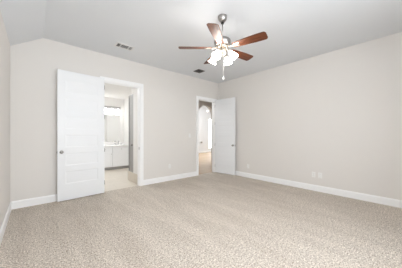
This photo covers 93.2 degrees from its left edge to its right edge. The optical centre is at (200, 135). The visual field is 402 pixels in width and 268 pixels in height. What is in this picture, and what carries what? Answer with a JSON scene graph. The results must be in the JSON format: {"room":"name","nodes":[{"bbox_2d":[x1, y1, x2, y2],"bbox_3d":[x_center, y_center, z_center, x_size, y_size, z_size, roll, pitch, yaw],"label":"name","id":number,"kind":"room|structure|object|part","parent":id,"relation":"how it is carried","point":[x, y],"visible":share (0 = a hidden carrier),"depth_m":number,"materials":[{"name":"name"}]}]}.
{"room":"empty bedroom","nodes":[
{"label":"empty bedroom","id":0,"kind":"room"},
{"bbox_2d":[0,10,9,227],"bbox_3d":[-1.560,-0.125,1.220,0.120,2.770,5.450,0,0,-41],"label":"wall","id":1,"kind":"structure","parent":0,"point":[4,41],"depth_m":2.60,"materials":[{"name":"white paint"}]},
{"bbox_2d":[0,202,11,244],"bbox_3d":[-1.512,1.192,1.269,0.016,0.135,5.189,0,0,-41],"label":"baseboard","id":2,"kind":"structure","parent":1,"relation":"attached to","point":[5,221],"depth_m":2.54,"materials":[{"name":"white paint"}]},
{"bbox_2d":[10,38,217,202],"bbox_3d":[-1.353,-0.265,4.939,5.090,3.050,0.125,0,0,-41],"label":"wall","id":3,"kind":"structure","parent":0,"point":[169,96],"depth_m":3.71,"materials":[{"name":"white paint"}]},
{"bbox_2d":[56,69,104,201],"bbox_3d":[-2.396,0.005,3.840,0.149,2.478,0.843,0,0,45],"label":"door","id":4,"kind":"structure","parent":3,"relation":"in","point":[80,97],"depth_m":3.80,"materials":[{"name":"white paint"}]},
{"bbox_2d":[12,171,196,209],"bbox_3d":[-1.307,1.192,4.886,5.058,0.135,0.016,0,0,-41],"label":"baseboard","id":5,"kind":"structure","parent":3,"relation":"attached to","point":[50,198],"depth_m":3.56,"materials":[{"name":"white paint"}]},
{"bbox_2d":[100,76,143,185],"bbox_3d":[-1.865,-0.011,4.491,0.994,2.542,0.161,0,0,-41],"label":"door frame","id":6,"kind":"structure","parent":3,"relation":"attached to","point":[140,87],"depth_m":4.72,"materials":[{"name":"white paint"}]},
{"bbox_2d":[196,96,216,175],"bbox_3d":[0.152,0.017,6.256,0.904,2.487,0.161,0,0,-41],"label":"door frame","id":7,"kind":"structure","parent":3,"relation":"attached to","point":[198,98],"depth_m":6.12,"materials":[{"name":"white paint"}]},
{"bbox_2d":[215,97,234,174],"bbox_3d":[0.773,0.032,6.167,0.792,2.425,0.149,0,0,42],"label":"door","id":8,"kind":"structure","parent":3,"relation":"in","point":[224,108],"depth_m":6.13,"materials":[{"name":"white paint"}]},
{"bbox_2d":[104,97,123,141],"bbox_3d":[-3.976,-0.265,7.085,2.350,3.050,0.100,0,0,-41],"label":"wall","id":9,"kind":"structure","parent":0,"point":[114,102],"depth_m":7.65,"materials":[{"name":"white paint"}]},
{"bbox_2d":[104,114,119,141],"bbox_3d":[-3.813,-0.270,7.149,1.480,1.084,0.010,0,0,-41],"label":"wall mirror","id":10,"kind":"object","parent":9,"relation":"attached to","point":[111,122],"visible":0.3,"depth_m":7.42,"materials":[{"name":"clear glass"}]},
{"bbox_2d":[104,106,120,114],"bbox_3d":[-3.626,-0.973,7.209,1.160,0.305,0.171,0,0,-41],"label":"vanity light","id":11,"kind":"object","parent":9,"relation":"attached to","point":[111,108],"visible":0.5,"depth_m":7.34,"materials":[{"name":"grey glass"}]},
{"bbox_3d":[-3.675,-1.077,7.264,1.160,0.095,0.023,0,0,-41],"label":"plate","id":12,"kind":"part","parent":11,"relation":"part of","materials":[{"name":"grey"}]},
{"bbox_2d":[104,83,131,98],"bbox_3d":[-2.880,-1.510,5.832,2.150,0.100,3.230,0,0,-41],"label":"ceiling","id":13,"kind":"structure","parent":0,"point":[111,90],"depth_m":6.35,"materials":[{"name":"white paint"}]},
{"bbox_2d":[124,98,128,144],"bbox_3d":[-2.033,-0.265,6.573,0.100,3.050,3.230,0,0,-41],"label":"wall","id":14,"kind":"structure","parent":0,"point":[126,101],"depth_m":7.56,"materials":[{"name":"white paint"}]},
{"bbox_2d":[133,88,136,173],"bbox_3d":[-1.667,-0.225,4.993,0.100,2.470,0.330,0,0,-41],"label":"wall","id":15,"kind":"structure","parent":0,"point":[134,89],"depth_m":4.97,"materials":[{"name":"white paint"}]},
{"bbox_2d":[129,94,132,171],"bbox_3d":[-1.922,-0.050,5.242,0.106,2.120,0.370,0,0,-41],"label":"door","id":16,"kind":"structure","parent":15,"relation":"attached to","point":[130,96],"depth_m":5.26,"materials":[{"name":"grey wood"}]},
{"bbox_2d":[0,152,401,267],"bbox_3d":[1.073,1.310,7.345,11.910,0.100,10.960,0,0,-41],"label":"floor","id":17,"kind":"structure","parent":0,"point":[213,219],"depth_m":2.57,"materials":[{"name":"carpet"}]},
{"bbox_2d":[104,147,111,169],"bbox_3d":[-3.966,0.838,6.602,1.520,0.845,0.591,0,0,-41],"label":"vanity cabinet","id":18,"kind":"object","parent":17,"relation":"on","point":[108,150],"visible":0.23,"depth_m":6.82,"materials":[{"name":"white paint"}]},
{"bbox_3d":[-3.413,0.510,6.740,0.495,0.160,0.020,0,0,-41],"label":"drawer","id":19,"kind":"part","parent":18,"relation":"part of","materials":[{"name":"white paint"}]},
{"bbox_3d":[-3.413,0.875,6.740,0.495,0.540,0.020,0,0,-41],"label":"door","id":20,"kind":"part","parent":18,"relation":"part of","materials":[{"name":"white paint"}]},
{"bbox_2d":[104,142,128,146],"bbox_3d":[-3.740,0.344,6.815,2.140,0.138,0.613,0,0,-41],"label":"countertop","id":21,"kind":"structure","parent":18,"relation":"on","point":[106,144],"depth_m":7.30,"materials":[{"name":"white stone"}]},
{"bbox_2d":[112,146,128,169],"bbox_3d":[-3.159,0.838,7.309,0.615,0.845,0.591,0,0,-41],"label":"vanity cabinet","id":22,"kind":"object","parent":17,"relation":"on","point":[120,154],"visible":0.9,"depth_m":7.10,"materials":[{"name":"white paint"}]},
{"bbox_3d":[-2.987,0.510,7.113,0.603,0.160,0.020,0,0,-41],"label":"drawer","id":23,"kind":"part","parent":22,"relation":"part of","materials":[{"name":"white paint"}]},
{"bbox_3d":[-2.987,0.875,7.113,0.603,0.540,0.020,0,0,-41],"label":"door","id":24,"kind":"part","parent":22,"relation":"part of","materials":[{"name":"white paint"}]},
{"bbox_2d":[128,171,136,183],"bbox_3d":[-1.792,1.135,5.136,0.100,0.250,0.710,0,0,-41],"label":"curb","id":25,"kind":"object","parent":17,"relation":"on","point":[132,176],"visible":0.5,"depth_m":5.12,"materials":[{"name":"tile"}]},
{"bbox_2d":[0,0,401,82],"bbox_3d":[0.402,-1.710,2.934,5.090,0.400,5.205,0,0,-41],"label":"ceiling","id":26,"kind":"structure","parent":0,"point":[296,30],"depth_m":3.07,"materials":[{"name":"white paint"}]},
{"bbox_2d":[114,42,134,50],"bbox_3d":[-1.542,-1.783,3.833,0.356,0.011,0.210,0,0,-41],"label":"ceiling vent","id":27,"kind":"object","parent":26,"relation":"in","point":[119,45],"visible":1,"depth_m":3.83,"materials":[{"name":"white metal"}]},
{"bbox_2d":[178,14,267,79],"bbox_3d":[0.360,-1.310,2.880,1.248,0.957,1.281,0,0,-41],"label":"ceiling fan","id":28,"kind":"object","parent":26,"relation":"hanging from","point":[221,42],"visible":1,"depth_m":2.76,"materials":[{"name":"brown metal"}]},
{"bbox_3d":[-0.089,-1.312,2.858,0.495,0.006,0.152,0,13,-1],"label":"blade","id":29,"kind":"part","parent":28,"relation":"part of","materials":[{"name":"brown wood"}]},
{"bbox_3d":[0.202,-1.312,2.470,0.152,0.006,0.495,14,4,17],"label":"blade","id":30,"kind":"part","parent":28,"relation":"part of","materials":[{"name":"brown wood"}]},
{"bbox_3d":[0.215,-1.161,2.710,0.124,0.131,0.124,0,0,-9],"label":"lamp shade","id":31,"kind":"part","parent":28,"relation":"part of","materials":[{"name":"white glass"}]},
{"bbox_3d":[0.431,-1.161,3.018,0.124,0.131,0.124,0,0,-9],"label":"lamp shade","id":32,"kind":"part","parent":28,"relation":"part of","materials":[{"name":"white glass"}]},
{"bbox_3d":[0.477,-1.161,2.756,0.124,0.131,0.124,0,0,-9],"label":"lamp shade","id":33,"kind":"part","parent":28,"relation":"part of","materials":[{"name":"white glass"}]},
{"bbox_3d":[0.653,-1.312,3.112,0.495,0.006,0.152,0,-13,-37],"label":"blade","id":34,"kind":"part","parent":28,"relation":"part of","materials":[{"name":"brown wood"}]},
{"bbox_3d":[0.661,-1.312,2.627,0.495,0.006,0.152,0,-13,35],"label":"blade","id":35,"kind":"part","parent":28,"relation":"part of","materials":[{"name":"brown wood"}]},
{"bbox_2d":[199,106,210,150],"bbox_3d":[-0.732,-0.540,12.982,7.200,3.600,0.100,0,0,-41],"label":"wall","id":36,"kind":"structure","parent":0,"point":[204,116],"depth_m":13.78,"materials":[{"name":"white paint"}]},
{"bbox_2d":[199,100,211,161],"bbox_3d":[-0.380,-0.540,7.987,4.250,3.600,0.120,0,0,-41],"label":"wall","id":37,"kind":"structure","parent":0,"point":[201,103],"depth_m":8.62,"materials":[{"name":"white paint"}]},
{"bbox_2d":[218,32,401,199],"bbox_3d":[2.361,-0.265,4.652,0.120,3.050,5.450,0,0,-41],"label":"wall","id":38,"kind":"structure","parent":0,"point":[337,114],"depth_m":4.09,"materials":[{"name":"white paint"}]},
{"bbox_2d":[235,171,401,207],"bbox_3d":[2.306,1.192,4.611,0.016,0.135,5.189,0,0,-41],"label":"baseboard","id":39,"kind":"structure","parent":38,"relation":"attached to","point":[350,194],"depth_m":4.07,"materials":[{"name":"white paint"}]}
]}

